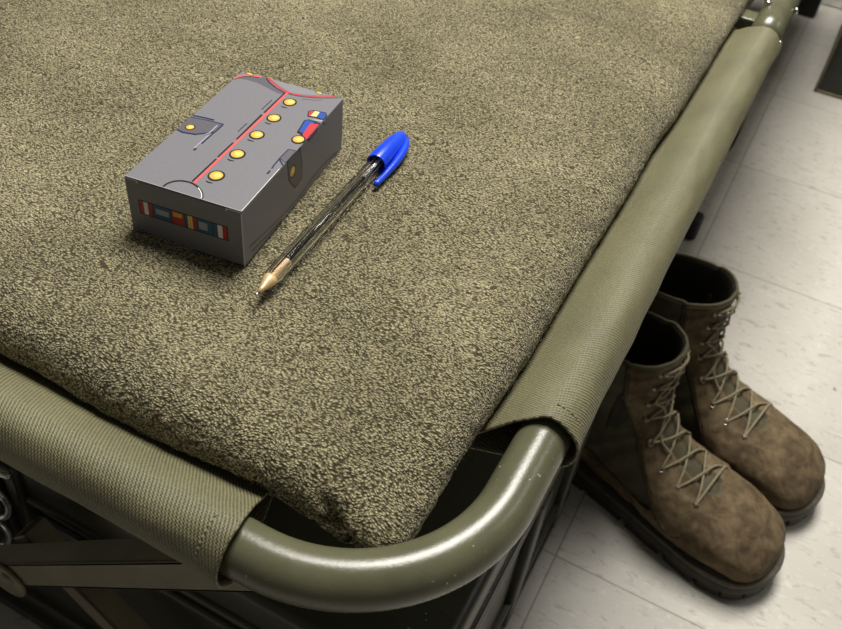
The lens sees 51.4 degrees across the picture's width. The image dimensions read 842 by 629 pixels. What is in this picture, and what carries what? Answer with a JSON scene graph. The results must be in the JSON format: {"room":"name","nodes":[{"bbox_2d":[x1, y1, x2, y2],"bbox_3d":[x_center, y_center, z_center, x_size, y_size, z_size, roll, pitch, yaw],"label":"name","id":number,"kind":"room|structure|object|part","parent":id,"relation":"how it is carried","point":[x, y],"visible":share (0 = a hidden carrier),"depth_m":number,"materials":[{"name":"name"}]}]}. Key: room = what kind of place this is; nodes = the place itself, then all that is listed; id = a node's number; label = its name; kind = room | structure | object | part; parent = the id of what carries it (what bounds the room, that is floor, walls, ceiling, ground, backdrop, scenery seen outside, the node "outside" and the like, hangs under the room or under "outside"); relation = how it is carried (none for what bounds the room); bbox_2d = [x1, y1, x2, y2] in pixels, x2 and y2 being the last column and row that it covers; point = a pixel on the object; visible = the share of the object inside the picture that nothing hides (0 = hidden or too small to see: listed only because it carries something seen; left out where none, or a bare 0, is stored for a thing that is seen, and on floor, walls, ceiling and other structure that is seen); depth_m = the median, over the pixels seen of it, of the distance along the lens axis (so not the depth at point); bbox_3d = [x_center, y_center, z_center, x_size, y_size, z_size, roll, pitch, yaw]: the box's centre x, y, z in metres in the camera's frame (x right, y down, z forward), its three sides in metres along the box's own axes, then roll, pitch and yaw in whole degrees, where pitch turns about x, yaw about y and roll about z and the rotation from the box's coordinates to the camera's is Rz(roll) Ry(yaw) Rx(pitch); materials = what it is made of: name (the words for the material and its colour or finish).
{"room":"dormitory","nodes":[
{"label":"dormitory","id":0,"kind":"room"},
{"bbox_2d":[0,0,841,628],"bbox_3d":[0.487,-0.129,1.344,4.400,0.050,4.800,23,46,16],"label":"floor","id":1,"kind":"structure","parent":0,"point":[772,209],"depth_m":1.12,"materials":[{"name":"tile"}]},
{"bbox_2d":[0,415,595,628],"bbox_3d":[-0.269,0.056,0.801,0.787,0.294,0.405,23,46,16],"label":"footlocker","id":2,"kind":"object","parent":1,"relation":"on","point":[489,601],"visible":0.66,"depth_m":0.57,"materials":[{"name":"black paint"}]},
{"bbox_3d":[-0.318,0.114,0.615,0.118,0.108,0.010,23,46,16],"label":"latch plate","id":3,"kind":"part","parent":2,"relation":"part of","materials":[{"name":"green paint"}]},
{"bbox_2d":[0,0,821,628],"bbox_3d":[0.143,-0.406,1.200,0.688,0.487,1.972,23,46,16],"label":"cot","id":4,"kind":"object","parent":1,"relation":"on","point":[197,525],"visible":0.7,"depth_m":0.36,"materials":[{"name":"green fabric"}]},
{"bbox_3d":[-0.258,0.163,0.541,0.034,0.034,0.003,23,46,16],"label":"pivot plate","id":5,"kind":"part","parent":4,"relation":"part of","materials":[{"name":"paint"}]},
{"bbox_3d":[-0.154,0.268,0.606,0.256,0.252,0.017,23,46,16],"label":"leg","id":6,"kind":"part","parent":4,"relation":"part of","materials":[{"name":"paint"}]},
{"bbox_2d":[0,0,747,547],"bbox_3d":[0.140,-0.527,0.989,0.591,0.048,1.755,23,46,16],"label":"blanket","id":7,"kind":"object","parent":4,"relation":"on","point":[351,390],"visible":0.94,"depth_m":0.43,"materials":[{"name":"fabric"}]},
{"bbox_2d":[124,71,342,265],"bbox_3d":[-0.088,-0.077,0.435,0.059,0.032,0.110,18,44,11],"label":"box","id":8,"kind":"object","parent":7,"relation":"on","point":[222,182],"visible":1,"depth_m":0.41,"materials":[{"name":"grey cardboard"}]},
{"bbox_2d":[255,131,409,295],"bbox_3d":[-0.039,-0.053,0.432,0.016,0.011,0.152,21,45,14],"label":"ballpoint pen","id":9,"kind":"object","parent":7,"relation":"on","point":[390,153],"visible":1,"depth_m":0.43,"materials":[{"name":"clear plastic"}]},
{"bbox_3d":[0.162,-0.573,1.046,0.683,0.023,1.967,23,46,16],"label":"tube frame","id":10,"kind":"part","parent":4,"relation":"part of","materials":[{"name":"green paint"}]},
{"bbox_2d":[572,311,785,598],"bbox_3d":[0.244,0.124,0.859,0.290,0.209,0.108,32,49,24],"label":"boot","id":11,"kind":"object","parent":1,"relation":"on","point":[710,524],"visible":0.82,"depth_m":0.85,"materials":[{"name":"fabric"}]},
{"bbox_2d":[648,253,825,525],"bbox_3d":[0.319,0.066,0.929,0.290,0.209,0.108,35,50,27],"label":"boot","id":12,"kind":"object","parent":1,"relation":"on","point":[721,413],"visible":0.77,"depth_m":0.91,"materials":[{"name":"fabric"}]},
{"bbox_2d":[814,23,841,99],"bbox_3d":[1.108,-0.584,1.524,0.600,0.470,0.382,23,46,16],"label":"locker","id":13,"kind":"object","parent":1,"relation":"on","point":[829,83],"visible":1,"depth_m":1.62,"materials":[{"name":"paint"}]},
{"bbox_2d":[821,0,841,8],"bbox_3d":[1.432,-1.008,1.698,1.400,0.900,0.528,23,46,16],"label":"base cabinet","id":14,"kind":"object","parent":1,"relation":"on","point":[834,3],"visible":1,"depth_m":1.94,"materials":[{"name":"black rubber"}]}
]}

